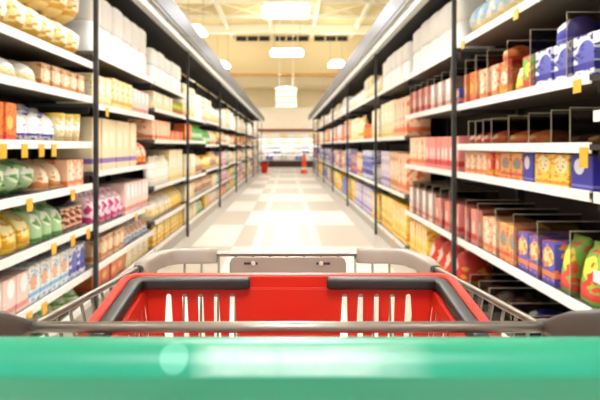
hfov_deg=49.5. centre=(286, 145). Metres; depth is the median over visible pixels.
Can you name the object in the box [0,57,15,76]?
bag
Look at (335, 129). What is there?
carton
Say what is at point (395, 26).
canopy
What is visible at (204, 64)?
canopy
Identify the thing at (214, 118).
bag
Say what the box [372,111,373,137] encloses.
carton
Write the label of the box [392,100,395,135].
carton
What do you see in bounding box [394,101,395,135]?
carton
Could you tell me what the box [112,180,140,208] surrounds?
carton
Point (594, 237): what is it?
carton
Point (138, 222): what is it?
pouch
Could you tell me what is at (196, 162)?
bottle
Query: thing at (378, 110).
carton
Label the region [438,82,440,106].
carton
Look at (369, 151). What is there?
carton
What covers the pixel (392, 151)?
carton
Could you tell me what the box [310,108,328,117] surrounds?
canopy
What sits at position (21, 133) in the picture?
pouch
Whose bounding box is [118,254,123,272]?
carton
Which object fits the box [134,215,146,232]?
pouch
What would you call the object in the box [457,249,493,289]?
bag
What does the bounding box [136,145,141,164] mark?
pouch
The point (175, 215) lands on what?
carton
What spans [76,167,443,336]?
floor
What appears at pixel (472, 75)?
carton
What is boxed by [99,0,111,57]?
pack
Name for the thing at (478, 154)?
carton
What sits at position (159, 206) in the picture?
pouch
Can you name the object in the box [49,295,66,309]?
bag
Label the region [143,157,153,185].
bottle
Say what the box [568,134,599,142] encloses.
bag
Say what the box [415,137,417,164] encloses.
carton
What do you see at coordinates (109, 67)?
shelving unit
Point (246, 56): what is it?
wall
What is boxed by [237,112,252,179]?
shelving unit
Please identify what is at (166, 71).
pack
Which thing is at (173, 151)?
carton
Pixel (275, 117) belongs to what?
wall
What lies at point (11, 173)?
bag
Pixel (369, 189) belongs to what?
carton
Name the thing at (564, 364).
shopping cart
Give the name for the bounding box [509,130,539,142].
bag
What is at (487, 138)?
bag
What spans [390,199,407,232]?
carton
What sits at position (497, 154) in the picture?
carton
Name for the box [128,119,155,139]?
carton
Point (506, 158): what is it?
carton
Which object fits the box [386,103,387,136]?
carton
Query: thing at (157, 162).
bottle
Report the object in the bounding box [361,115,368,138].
pouch
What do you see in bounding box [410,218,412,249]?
carton
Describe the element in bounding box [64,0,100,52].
pack
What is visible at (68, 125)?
tub
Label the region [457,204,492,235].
carton
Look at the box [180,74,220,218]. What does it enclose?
shelving unit
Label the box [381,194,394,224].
carton
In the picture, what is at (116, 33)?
pack
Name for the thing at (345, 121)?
carton
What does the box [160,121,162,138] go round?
carton
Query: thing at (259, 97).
wall
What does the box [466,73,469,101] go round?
carton
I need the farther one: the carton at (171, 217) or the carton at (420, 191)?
the carton at (171, 217)
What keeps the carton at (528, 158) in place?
on the shelving unit at (569, 104)
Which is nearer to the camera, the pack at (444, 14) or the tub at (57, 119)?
the tub at (57, 119)
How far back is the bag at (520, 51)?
3.66 m
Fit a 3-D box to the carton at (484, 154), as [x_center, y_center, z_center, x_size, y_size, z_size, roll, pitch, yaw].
[1.377,0.113,4.115,0.252,0.149,0.119,0,0,0]
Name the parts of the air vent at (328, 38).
vent frame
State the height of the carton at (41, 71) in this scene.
0.141 m
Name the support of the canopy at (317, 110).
attached to the shelving unit at (330, 146)
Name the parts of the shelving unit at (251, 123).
upright post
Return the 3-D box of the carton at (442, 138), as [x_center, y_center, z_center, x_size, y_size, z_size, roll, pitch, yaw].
[1.380,0.057,5.237,0.252,0.261,0.128,0,0,0]
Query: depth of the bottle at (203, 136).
10.73 m
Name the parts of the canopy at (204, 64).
rail, rail, valance plate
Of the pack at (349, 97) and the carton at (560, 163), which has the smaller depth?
the carton at (560, 163)
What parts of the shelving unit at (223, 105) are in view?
panel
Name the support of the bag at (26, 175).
on the shelving unit at (16, 45)
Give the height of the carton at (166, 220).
0.201 m
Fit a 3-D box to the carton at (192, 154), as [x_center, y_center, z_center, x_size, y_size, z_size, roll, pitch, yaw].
[-1.433,0.273,9.399,0.155,0.309,0.155,0,0,0]
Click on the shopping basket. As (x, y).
(258, 296)
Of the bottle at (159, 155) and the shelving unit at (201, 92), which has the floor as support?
the shelving unit at (201, 92)
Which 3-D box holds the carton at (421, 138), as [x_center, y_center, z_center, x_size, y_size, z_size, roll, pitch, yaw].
[1.370,0.052,6.048,0.252,0.271,0.112,0,0,0]
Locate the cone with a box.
[300,154,307,172]
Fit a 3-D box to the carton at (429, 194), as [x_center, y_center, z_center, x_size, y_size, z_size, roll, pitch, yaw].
[1.376,0.537,5.679,0.252,0.241,0.130,0,0,0]
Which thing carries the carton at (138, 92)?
on the shelving unit at (109, 67)
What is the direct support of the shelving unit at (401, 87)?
on the floor
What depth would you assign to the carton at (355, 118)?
11.88 m
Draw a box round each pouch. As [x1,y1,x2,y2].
[0,209,29,249]
[0,219,15,255]
[0,238,1,257]
[12,205,41,244]
[15,103,41,139]
[16,111,26,139]
[17,160,48,191]
[24,202,51,239]
[25,107,53,140]
[32,159,60,189]
[36,200,61,235]
[64,192,92,224]
[83,190,104,223]
[91,189,110,221]
[99,187,116,218]
[105,186,122,216]
[116,225,126,244]
[118,223,131,241]
[123,221,134,238]
[127,219,139,236]
[131,217,142,234]
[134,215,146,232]
[136,142,145,163]
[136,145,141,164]
[139,200,154,220]
[148,196,157,217]
[149,194,161,215]
[151,192,163,213]
[155,191,167,212]
[159,190,170,210]
[162,188,172,208]
[165,187,175,207]
[167,186,177,205]
[170,185,180,204]
[359,116,364,138]
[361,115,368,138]
[516,68,522,89]
[561,233,593,296]
[580,241,599,307]
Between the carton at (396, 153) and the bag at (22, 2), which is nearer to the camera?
the bag at (22, 2)
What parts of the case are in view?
canopy trim, price rail, price rail, price rail, bumper rail, price rail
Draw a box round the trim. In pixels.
[181,73,337,75]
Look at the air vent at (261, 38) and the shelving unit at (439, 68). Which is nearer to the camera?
the shelving unit at (439, 68)
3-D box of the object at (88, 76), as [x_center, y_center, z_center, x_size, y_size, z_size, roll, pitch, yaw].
[-1.489,-0.403,4.626,0.252,0.221,0.158,0,0,0]
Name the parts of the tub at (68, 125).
lid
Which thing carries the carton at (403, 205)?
on the shelving unit at (401, 87)
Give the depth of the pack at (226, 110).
14.82 m
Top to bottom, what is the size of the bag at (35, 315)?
0.132 m
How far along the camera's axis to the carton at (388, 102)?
8.00 m
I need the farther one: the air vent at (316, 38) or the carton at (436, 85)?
the air vent at (316, 38)
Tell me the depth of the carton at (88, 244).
4.57 m
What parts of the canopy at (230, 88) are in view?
rail, rail, valance plate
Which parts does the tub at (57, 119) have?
lid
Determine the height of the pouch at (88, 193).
0.251 m
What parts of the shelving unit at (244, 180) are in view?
panel, upright post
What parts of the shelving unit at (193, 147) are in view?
panel, price rail, price rail, kick plate, price rail, price rail, price rail, upright post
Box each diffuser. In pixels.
[195,28,206,35]
[262,7,308,17]
[271,51,302,55]
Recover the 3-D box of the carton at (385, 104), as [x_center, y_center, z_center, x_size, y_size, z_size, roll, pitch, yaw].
[1.382,-0.323,8.281,0.252,0.442,0.136,0,0,0]
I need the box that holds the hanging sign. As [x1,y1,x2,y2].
[275,19,297,106]
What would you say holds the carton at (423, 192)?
on the shelving unit at (439, 68)
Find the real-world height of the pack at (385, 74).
0.387 m
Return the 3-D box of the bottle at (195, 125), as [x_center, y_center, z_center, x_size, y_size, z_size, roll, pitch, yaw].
[-1.431,-0.198,10.059,0.147,0.251,0.156,0,0,-7]
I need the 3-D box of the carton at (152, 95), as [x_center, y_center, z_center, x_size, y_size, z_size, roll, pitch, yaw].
[-1.482,-0.473,6.683,0.252,0.181,0.170,0,0,0]
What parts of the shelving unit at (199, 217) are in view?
panel, shelf, kick plate, price rail, price rail, price rail, price rail, price rail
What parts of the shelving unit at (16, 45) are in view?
panel, shelf, shelf, shelf, shelf, price rail, price rail, price rail, price rail, price rail, shelf, price rail, price rail, kick plate, upright post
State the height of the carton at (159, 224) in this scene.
0.201 m
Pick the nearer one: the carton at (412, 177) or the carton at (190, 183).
the carton at (412, 177)
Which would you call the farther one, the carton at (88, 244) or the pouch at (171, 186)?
the pouch at (171, 186)
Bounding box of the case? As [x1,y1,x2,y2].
[253,129,320,166]
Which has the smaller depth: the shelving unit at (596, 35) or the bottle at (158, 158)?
the shelving unit at (596, 35)
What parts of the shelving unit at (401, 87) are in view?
upright post, kick plate, price rail, price rail, price rail, price rail, shelf, shelf, shelf, panel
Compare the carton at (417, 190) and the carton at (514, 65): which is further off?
the carton at (417, 190)
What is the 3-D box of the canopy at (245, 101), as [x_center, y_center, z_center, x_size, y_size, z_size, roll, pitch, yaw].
[-1.486,-1.353,18.800,0.688,0.225,4.096,0,0,0]
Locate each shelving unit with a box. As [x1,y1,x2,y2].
[0,0,98,336]
[31,51,153,305]
[112,52,188,252]
[154,115,205,232]
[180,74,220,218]
[197,85,228,204]
[210,94,236,197]
[221,101,240,191]
[226,105,246,186]
[232,109,249,180]
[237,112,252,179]
[241,115,254,176]
[245,118,257,173]
[250,121,261,170]
[313,119,325,173]
[316,128,328,176]
[317,114,331,178]
[321,125,337,182]
[323,108,342,185]
[328,120,349,190]
[332,99,358,196]
[340,92,369,205]
[347,83,385,216]
[360,95,408,233]
[374,54,445,248]
[405,46,515,294]
[451,0,599,336]
[593,30,599,283]
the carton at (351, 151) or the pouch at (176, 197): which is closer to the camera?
the pouch at (176, 197)
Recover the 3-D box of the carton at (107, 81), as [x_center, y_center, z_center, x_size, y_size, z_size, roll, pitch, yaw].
[-1.489,-0.403,4.971,0.252,0.221,0.158,0,0,0]
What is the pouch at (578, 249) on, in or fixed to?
on the shelving unit at (569, 104)
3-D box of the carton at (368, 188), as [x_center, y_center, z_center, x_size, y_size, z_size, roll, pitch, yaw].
[1.332,0.841,9.938,0.155,0.393,0.155,0,0,0]
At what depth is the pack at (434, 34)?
5.57 m
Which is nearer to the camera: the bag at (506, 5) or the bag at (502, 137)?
the bag at (506, 5)
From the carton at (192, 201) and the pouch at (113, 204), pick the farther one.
the carton at (192, 201)
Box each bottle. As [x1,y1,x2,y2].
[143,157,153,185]
[150,156,157,184]
[151,157,156,184]
[153,155,159,183]
[157,156,162,182]
[159,155,166,181]
[159,156,164,182]
[164,155,167,181]
[192,179,197,193]
[194,125,198,140]
[195,159,197,173]
[197,130,204,144]
[198,176,204,190]
[206,152,211,167]
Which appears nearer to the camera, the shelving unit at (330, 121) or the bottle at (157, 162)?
the bottle at (157, 162)
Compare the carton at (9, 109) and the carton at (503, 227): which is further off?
the carton at (503, 227)
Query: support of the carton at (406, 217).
on the shelving unit at (401, 87)
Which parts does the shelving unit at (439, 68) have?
price rail, price rail, price rail, price rail, shelf, shelf, shelf, panel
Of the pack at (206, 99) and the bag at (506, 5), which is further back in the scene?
the pack at (206, 99)
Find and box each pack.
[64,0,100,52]
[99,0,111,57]
[110,7,122,63]
[121,16,130,67]
[130,22,138,71]
[138,28,145,74]
[145,47,157,80]
[156,52,164,84]
[163,58,169,86]
[169,61,175,89]
[172,83,185,114]
[175,65,180,92]
[189,88,191,115]
[191,88,194,116]
[194,94,198,117]
[198,95,201,118]
[201,98,205,119]
[206,99,207,119]
[207,100,210,120]
[217,109,227,126]
[218,110,223,125]
[224,111,225,126]
[337,104,341,115]
[345,96,353,111]
[364,81,366,99]
[366,78,369,98]
[369,75,381,97]
[383,61,387,88]
[387,56,392,86]
[391,51,397,84]
[397,47,403,80]
[403,41,414,77]
[413,28,421,71]
[421,19,430,66]
[429,11,440,61]
[439,2,450,55]
[450,0,494,49]
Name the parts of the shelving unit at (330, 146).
upright post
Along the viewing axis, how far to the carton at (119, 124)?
5.29 m
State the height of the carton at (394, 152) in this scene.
0.442 m
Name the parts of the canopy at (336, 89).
valance plate, rail, rail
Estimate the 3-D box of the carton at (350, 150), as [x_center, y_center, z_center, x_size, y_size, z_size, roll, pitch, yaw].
[1.331,0.285,13.039,0.155,0.445,0.163,0,0,0]
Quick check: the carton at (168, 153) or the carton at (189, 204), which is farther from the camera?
the carton at (189, 204)
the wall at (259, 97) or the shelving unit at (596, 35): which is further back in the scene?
the wall at (259, 97)
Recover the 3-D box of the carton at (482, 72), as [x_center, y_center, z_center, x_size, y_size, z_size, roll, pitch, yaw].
[1.371,-0.388,4.150,0.252,0.201,0.110,0,0,0]
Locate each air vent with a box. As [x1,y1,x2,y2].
[236,36,245,40]
[248,36,257,40]
[259,36,268,40]
[275,36,284,40]
[287,36,296,40]
[298,36,307,40]
[314,36,323,40]
[326,36,335,40]
[337,36,346,40]
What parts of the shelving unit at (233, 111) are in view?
panel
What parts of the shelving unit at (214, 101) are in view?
panel, kick plate, upright post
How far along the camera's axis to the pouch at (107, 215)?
4.97 m
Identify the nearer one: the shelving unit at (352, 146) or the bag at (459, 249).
the bag at (459, 249)
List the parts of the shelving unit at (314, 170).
upright post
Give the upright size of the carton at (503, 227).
0.211 m
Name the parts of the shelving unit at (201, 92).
panel, shelf, kick plate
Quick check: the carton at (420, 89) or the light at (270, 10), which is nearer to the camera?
the carton at (420, 89)
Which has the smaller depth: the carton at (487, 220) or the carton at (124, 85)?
the carton at (487, 220)
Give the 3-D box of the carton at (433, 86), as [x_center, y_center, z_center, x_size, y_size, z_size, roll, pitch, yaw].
[1.379,-0.413,5.599,0.252,0.221,0.122,0,0,0]
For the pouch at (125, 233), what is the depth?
5.52 m
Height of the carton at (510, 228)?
0.211 m
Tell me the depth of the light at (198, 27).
19.25 m
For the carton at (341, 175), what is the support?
on the shelving unit at (352, 146)
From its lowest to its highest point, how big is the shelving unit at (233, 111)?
2.420 m
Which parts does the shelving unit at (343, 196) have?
kick plate, shelf, panel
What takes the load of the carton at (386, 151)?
on the shelving unit at (401, 87)
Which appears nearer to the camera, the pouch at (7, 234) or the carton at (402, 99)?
the pouch at (7, 234)
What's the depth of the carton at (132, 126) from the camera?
5.70 m
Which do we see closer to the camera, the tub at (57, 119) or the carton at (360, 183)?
the tub at (57, 119)
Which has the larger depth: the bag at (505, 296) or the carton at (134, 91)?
the carton at (134, 91)
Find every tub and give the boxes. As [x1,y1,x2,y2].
[43,113,64,140]
[64,114,73,140]
[70,114,79,140]
[198,155,204,169]
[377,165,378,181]
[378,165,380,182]
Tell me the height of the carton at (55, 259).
0.201 m
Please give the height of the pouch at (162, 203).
0.242 m
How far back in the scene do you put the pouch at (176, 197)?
8.13 m
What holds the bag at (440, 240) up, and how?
on the shelving unit at (439, 68)
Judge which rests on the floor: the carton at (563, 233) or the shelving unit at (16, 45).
the shelving unit at (16, 45)
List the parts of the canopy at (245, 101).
valance plate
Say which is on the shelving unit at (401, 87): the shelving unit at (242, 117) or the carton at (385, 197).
the carton at (385, 197)
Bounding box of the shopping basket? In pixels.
[76,273,501,336]
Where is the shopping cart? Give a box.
[0,248,599,399]
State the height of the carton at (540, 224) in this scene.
0.211 m
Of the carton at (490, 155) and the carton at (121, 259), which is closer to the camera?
the carton at (490, 155)
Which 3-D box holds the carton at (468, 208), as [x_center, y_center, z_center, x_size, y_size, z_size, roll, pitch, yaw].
[1.373,0.542,4.503,0.252,0.231,0.122,0,0,0]
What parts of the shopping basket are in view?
handle, handle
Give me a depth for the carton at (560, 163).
2.95 m
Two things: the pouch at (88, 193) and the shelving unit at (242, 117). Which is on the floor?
the shelving unit at (242, 117)
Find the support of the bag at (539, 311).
on the shelving unit at (569, 104)
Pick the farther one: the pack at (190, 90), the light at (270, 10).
the light at (270, 10)
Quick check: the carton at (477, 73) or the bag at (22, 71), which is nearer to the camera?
the bag at (22, 71)
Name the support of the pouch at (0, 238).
on the shelving unit at (16, 45)
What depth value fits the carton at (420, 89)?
6.12 m
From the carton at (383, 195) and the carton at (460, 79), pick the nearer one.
the carton at (460, 79)
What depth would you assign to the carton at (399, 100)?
7.19 m
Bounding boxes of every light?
[188,0,207,35]
[217,34,230,67]
[261,0,309,17]
[270,49,303,55]
[328,60,343,66]
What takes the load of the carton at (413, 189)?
on the shelving unit at (439, 68)
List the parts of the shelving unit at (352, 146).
upright post, panel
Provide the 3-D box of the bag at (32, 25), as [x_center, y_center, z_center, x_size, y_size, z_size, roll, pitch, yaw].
[-1.494,-0.678,3.594,0.267,0.232,0.199,0,0,0]
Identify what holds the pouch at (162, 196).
on the shelving unit at (180, 233)
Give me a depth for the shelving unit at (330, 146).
25.13 m
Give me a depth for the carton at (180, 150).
8.32 m
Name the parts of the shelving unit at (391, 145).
price rail, price rail, price rail, kick plate, price rail, shelf, panel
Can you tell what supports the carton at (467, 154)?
on the shelving unit at (569, 104)
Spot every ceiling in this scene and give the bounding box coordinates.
[174,0,388,38]
[185,76,335,88]
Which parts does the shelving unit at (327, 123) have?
upright post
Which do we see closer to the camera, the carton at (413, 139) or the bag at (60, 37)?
the bag at (60, 37)
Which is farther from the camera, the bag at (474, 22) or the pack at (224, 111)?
the pack at (224, 111)
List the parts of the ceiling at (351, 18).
brace rod, brace rod, brace rod, brace rod, brace rod, brace rod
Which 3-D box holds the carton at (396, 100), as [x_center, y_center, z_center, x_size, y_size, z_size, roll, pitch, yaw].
[1.375,-0.313,7.371,0.252,0.422,0.150,0,0,0]
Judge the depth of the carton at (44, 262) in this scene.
3.63 m
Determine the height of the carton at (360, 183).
0.393 m
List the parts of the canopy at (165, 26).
rail, rail, valance plate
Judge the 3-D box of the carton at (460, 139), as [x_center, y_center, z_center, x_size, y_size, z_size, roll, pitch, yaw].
[1.379,0.057,4.819,0.252,0.261,0.128,0,0,0]
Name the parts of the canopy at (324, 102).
valance plate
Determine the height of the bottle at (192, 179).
0.229 m
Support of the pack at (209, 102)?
on the shelving unit at (193, 147)
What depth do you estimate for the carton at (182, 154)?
9.16 m
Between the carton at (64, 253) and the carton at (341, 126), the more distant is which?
the carton at (341, 126)
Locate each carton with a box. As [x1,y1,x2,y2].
[0,102,2,139]
[0,270,27,312]
[0,276,14,313]
[3,102,15,139]
[3,263,39,304]
[19,258,49,297]
[20,62,49,85]
[31,253,59,291]
[32,160,75,187]
[42,249,68,285]
[45,159,82,185]
[50,65,60,87]
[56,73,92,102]
[57,117,100,170]
[57,245,76,279]
[61,68,68,90]
[61,241,84,274]
[69,71,76,92]
[73,270,100,291]
[77,74,84,94]
[85,238,99,264]
[90,234,106,260]
[99,76,104,103]
[99,183,129,214]
[99,231,112,255]
[100,118,109,169]
[101,264,108,284]
[103,182,133,211]
[105,78,110,105]
[105,228,119,252]
[107,78,117,106]
[107,181,136,210]
[109,258,117,278]
[110,120,115,168]
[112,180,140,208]
[112,226,123,247]
[116,121,122,167]
[117,179,144,207]
[118,80,121,107]
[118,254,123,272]
[122,82,126,108]
[122,178,147,205]
[123,122,128,166]
[124,249,131,267]
[127,84,131,110]
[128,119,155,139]
[129,123,135,165]
[132,88,136,111]
[132,245,137,262]
[137,90,139,111]
[138,242,142,257]
[140,91,143,112]
[142,91,156,107]
[143,238,147,253]
[144,93,147,113]
[147,225,156,246]
[148,150,171,180]
[151,223,160,243]
[156,120,159,138]
[157,92,159,107]
[160,94,162,108]
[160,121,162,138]
[160,221,163,239]
[163,95,166,109]
[163,121,164,138]
[163,219,167,238]
[165,122,166,139]
[167,122,169,139]
[167,217,169,234]
[169,97,171,111]
[170,215,173,233]
[172,150,174,179]
[173,213,176,230]
[174,123,185,140]
[174,185,185,200]
[175,150,176,178]
[177,150,179,178]
[177,211,178,227]
[179,210,181,226]
[180,150,181,177]
[182,154,191,175]
[182,155,185,176]
[182,207,185,222]
[184,182,193,196]
[189,203,193,217]
[189,204,191,218]
[190,183,191,197]
[192,154,193,175]
[192,201,196,214]
[198,195,205,207]
[214,152,222,165]
[215,188,218,197]
[334,127,336,141]
[340,125,343,140]
[340,151,341,167]
[340,174,350,190]
[344,121,345,140]
[349,149,357,170]
[349,178,356,197]
[350,120,351,139]
[351,151,352,172]
[354,118,355,139]
[355,181,363,202]
[356,118,361,139]
[357,182,365,204]
[358,152,362,174]
[359,183,368,205]
[360,184,369,207]
[361,153,362,175]
[363,150,371,176]
[363,185,372,208]
[364,150,369,176]
[364,186,373,210]
[366,151,367,178]
[367,187,373,212]
[368,188,379,212]
[369,151,370,179]
[369,189,370,214]
[371,151,380,179]
[371,189,382,215]
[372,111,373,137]
[372,192,373,217]
[377,109,380,137]
[377,194,380,221]
[381,105,382,136]
[381,151,382,184]
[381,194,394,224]
[383,104,384,136]
[383,151,383,184]
[383,195,396,225]
[384,151,385,185]
[384,196,398,227]
[385,104,385,136]
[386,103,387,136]
[386,151,387,185]
[387,151,408,187]
[387,197,400,228]
[388,102,389,136]
[388,198,407,230]
[390,101,391,136]
[390,151,401,187]
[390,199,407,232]
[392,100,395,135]
[392,152,393,188]
[392,200,407,233]
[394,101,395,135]
[394,152,394,188]
[394,201,407,236]
[395,152,409,190]
[396,100,397,135]
[397,202,409,237]
[398,99,400,135]
[398,154,400,191]
[399,203,409,240]
[401,97,403,135]
[401,154,403,192]
[402,204,409,241]
[404,96,430,135]
[404,154,430,193]
[404,206,411,244]
[410,138,411,163]
[410,187,434,211]
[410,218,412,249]
[411,93,412,113]
[412,138,414,164]
[412,188,438,213]
[412,219,416,250]
[413,92,414,113]
[415,90,418,112]
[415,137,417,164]
[416,189,443,214]
[416,221,418,251]
[418,137,419,165]
[418,222,421,252]
[419,89,420,111]
[419,190,446,216]
[420,137,422,165]
[421,88,423,111]
[421,224,424,253]
[422,191,450,217]
[423,137,432,165]
[424,87,426,110]
[424,226,440,256]
[426,138,428,166]
[426,192,450,219]
[428,85,431,109]
[428,193,450,221]
[429,138,431,166]
[431,85,434,108]
[432,137,436,167]
[433,194,464,222]
[435,83,437,107]
[435,198,469,225]
[437,137,440,168]
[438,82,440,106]
[439,199,472,227]
[441,80,445,105]
[441,137,443,168]
[444,137,448,169]
[445,201,480,229]
[446,78,449,104]
[449,137,450,169]
[450,202,476,230]
[457,76,464,88]
[457,88,464,103]
[457,136,492,171]
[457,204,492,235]
[465,151,483,172]
[465,207,504,241]
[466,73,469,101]
[470,72,474,100]
[470,152,475,173]
[471,209,513,244]
[475,69,482,99]
[476,152,481,174]
[478,211,521,247]
[480,69,485,98]
[482,152,486,174]
[483,216,529,252]
[486,66,491,96]
[487,152,495,176]
[492,64,498,95]
[492,219,536,256]
[495,152,537,177]
[499,59,522,93]
[499,222,535,261]
[501,153,511,178]
[508,226,546,266]
[512,153,522,180]
[518,231,558,272]
[523,53,535,87]
[523,153,574,182]
[529,235,572,279]
[531,222,568,226]
[535,154,550,184]
[536,47,553,84]
[541,226,580,231]
[542,240,571,287]
[551,154,597,187]
[552,231,593,235]
[554,40,572,80]
[565,235,599,239]
[571,155,599,191]
[573,31,599,75]
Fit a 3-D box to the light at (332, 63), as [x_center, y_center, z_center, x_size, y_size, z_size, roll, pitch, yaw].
[2.050,-4.224,27.200,0.600,1.669,1.300,0,0,0]
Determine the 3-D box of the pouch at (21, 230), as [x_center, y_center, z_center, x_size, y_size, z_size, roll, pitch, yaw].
[-1.491,0.440,3.433,0.240,0.196,0.165,0,0,0]
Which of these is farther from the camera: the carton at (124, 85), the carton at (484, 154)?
the carton at (124, 85)
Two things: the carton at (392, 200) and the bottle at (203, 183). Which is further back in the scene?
the bottle at (203, 183)
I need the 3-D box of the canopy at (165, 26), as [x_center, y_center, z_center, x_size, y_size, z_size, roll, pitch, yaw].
[-1.486,-1.353,6.500,0.688,0.225,4.096,0,0,0]
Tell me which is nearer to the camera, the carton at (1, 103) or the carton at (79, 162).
the carton at (1, 103)
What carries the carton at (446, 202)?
on the shelving unit at (439, 68)
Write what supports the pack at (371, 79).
on the shelving unit at (391, 145)
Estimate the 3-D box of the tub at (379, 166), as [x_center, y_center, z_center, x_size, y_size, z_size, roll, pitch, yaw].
[1.329,0.389,8.938,0.149,0.238,0.162,0,0,0]
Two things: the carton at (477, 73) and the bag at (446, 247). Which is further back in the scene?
the bag at (446, 247)
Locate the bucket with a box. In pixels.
[260,162,268,172]
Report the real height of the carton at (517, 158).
0.149 m
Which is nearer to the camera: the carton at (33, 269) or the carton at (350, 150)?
the carton at (33, 269)
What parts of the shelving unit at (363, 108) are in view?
upright post, price rail, price rail, price rail, price rail, kick plate, shelf, panel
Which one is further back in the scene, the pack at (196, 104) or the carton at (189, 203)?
the pack at (196, 104)
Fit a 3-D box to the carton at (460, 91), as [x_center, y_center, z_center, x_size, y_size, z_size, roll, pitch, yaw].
[1.380,-0.363,4.799,0.252,0.120,0.128,0,0,0]
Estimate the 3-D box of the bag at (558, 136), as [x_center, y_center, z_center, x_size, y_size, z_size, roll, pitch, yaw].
[1.407,-0.047,3.440,0.256,0.080,0.275,0,0,0]
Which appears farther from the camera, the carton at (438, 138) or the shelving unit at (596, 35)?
the carton at (438, 138)
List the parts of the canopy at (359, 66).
valance plate, rail, rail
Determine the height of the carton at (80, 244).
0.201 m
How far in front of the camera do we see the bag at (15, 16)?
3.32 m
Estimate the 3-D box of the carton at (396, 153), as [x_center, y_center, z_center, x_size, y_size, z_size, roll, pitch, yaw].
[1.370,0.287,7.392,0.252,0.442,0.137,0,0,0]
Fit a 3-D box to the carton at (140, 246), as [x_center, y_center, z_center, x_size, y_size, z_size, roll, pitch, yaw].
[-1.485,0.957,6.040,0.252,0.141,0.214,0,0,0]
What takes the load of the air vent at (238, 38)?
in the wall at (246, 56)
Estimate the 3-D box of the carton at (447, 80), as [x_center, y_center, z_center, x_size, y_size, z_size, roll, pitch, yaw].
[1.377,-0.413,5.068,0.252,0.221,0.122,0,0,0]
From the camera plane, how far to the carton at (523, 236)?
3.42 m
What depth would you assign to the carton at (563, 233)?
3.40 m
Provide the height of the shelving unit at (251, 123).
2.425 m
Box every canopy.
[106,0,199,51]
[155,35,227,81]
[193,71,242,97]
[216,90,250,106]
[230,100,256,113]
[240,108,260,117]
[247,113,264,121]
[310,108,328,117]
[314,101,335,113]
[319,90,345,107]
[327,73,363,97]
[339,37,394,82]
[364,0,450,53]
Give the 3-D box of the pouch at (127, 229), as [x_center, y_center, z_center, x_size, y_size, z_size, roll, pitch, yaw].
[-1.483,0.747,5.689,0.240,0.181,0.141,0,0,0]
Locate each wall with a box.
[181,35,364,72]
[204,89,363,106]
[231,107,316,128]
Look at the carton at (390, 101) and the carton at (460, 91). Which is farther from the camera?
the carton at (390, 101)
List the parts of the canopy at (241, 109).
valance plate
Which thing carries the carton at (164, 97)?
on the shelving unit at (180, 233)
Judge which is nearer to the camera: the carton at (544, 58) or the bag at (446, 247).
the carton at (544, 58)
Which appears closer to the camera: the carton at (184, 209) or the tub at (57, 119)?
the tub at (57, 119)
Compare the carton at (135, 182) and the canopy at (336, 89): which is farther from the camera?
the canopy at (336, 89)
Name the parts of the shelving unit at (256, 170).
upright post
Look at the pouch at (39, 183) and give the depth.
3.65 m
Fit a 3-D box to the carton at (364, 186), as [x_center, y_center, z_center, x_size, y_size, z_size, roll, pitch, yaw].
[1.323,0.841,10.446,0.155,0.393,0.155,0,0,0]
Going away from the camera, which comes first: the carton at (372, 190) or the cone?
the carton at (372, 190)
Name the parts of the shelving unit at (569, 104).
upright post, price rail, price rail, price rail, price rail, price rail, shelf, shelf, shelf, panel, shelf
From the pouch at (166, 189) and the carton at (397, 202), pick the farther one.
the pouch at (166, 189)
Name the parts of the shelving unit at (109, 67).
panel, shelf, kick plate, shelf, shelf, shelf, shelf, price rail, price rail, price rail, price rail, price rail, price rail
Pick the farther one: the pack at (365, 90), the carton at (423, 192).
the pack at (365, 90)
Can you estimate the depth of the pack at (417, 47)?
6.32 m
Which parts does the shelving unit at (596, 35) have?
price rail, price rail, price rail, price rail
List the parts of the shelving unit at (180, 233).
panel, shelf, shelf, shelf, shelf, shelf, price rail, price rail, price rail, price rail, price rail, kick plate, price rail, upright post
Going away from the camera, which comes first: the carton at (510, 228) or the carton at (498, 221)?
the carton at (510, 228)
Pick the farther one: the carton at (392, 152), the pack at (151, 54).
the carton at (392, 152)
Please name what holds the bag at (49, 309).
on the shelving unit at (16, 45)
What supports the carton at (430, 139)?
on the shelving unit at (439, 68)
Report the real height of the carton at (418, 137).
0.271 m
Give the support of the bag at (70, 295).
on the shelving unit at (16, 45)
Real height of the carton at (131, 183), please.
0.261 m
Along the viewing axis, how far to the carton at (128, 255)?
5.54 m
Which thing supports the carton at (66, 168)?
on the shelving unit at (16, 45)
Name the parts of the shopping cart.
rail, rod, plate, push handle, label panel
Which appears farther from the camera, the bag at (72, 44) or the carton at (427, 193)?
the carton at (427, 193)
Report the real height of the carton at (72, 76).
0.141 m
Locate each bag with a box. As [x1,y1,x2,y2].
[0,0,6,21]
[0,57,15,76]
[0,159,18,195]
[0,170,3,187]
[1,0,25,29]
[3,159,33,194]
[8,60,35,81]
[17,0,28,4]
[20,5,41,37]
[23,0,50,11]
[33,312,39,334]
[37,0,67,19]
[37,15,53,42]
[37,304,55,320]
[41,15,67,48]
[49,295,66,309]
[52,0,78,25]
[62,288,77,302]
[63,26,78,53]
[211,107,215,122]
[213,108,218,123]
[360,91,364,101]
[377,75,382,92]
[430,235,448,261]
[438,239,450,269]
[445,244,465,272]
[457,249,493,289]
[469,5,482,30]
[469,132,484,143]
[476,131,496,143]
[478,0,493,25]
[482,131,502,143]
[485,283,520,296]
[489,0,504,18]
[492,130,522,142]
[495,290,532,309]
[500,0,517,11]
[503,45,537,60]
[505,296,546,318]
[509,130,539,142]
[528,309,562,336]
[529,129,579,142]
[556,16,599,44]
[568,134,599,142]
[587,135,599,143]
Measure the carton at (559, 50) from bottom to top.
0.181 m
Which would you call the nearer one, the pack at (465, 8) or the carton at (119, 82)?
the pack at (465, 8)
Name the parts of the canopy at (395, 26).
valance plate, rail, rail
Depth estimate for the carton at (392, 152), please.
7.68 m
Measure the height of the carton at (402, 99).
0.422 m
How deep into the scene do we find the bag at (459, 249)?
5.10 m

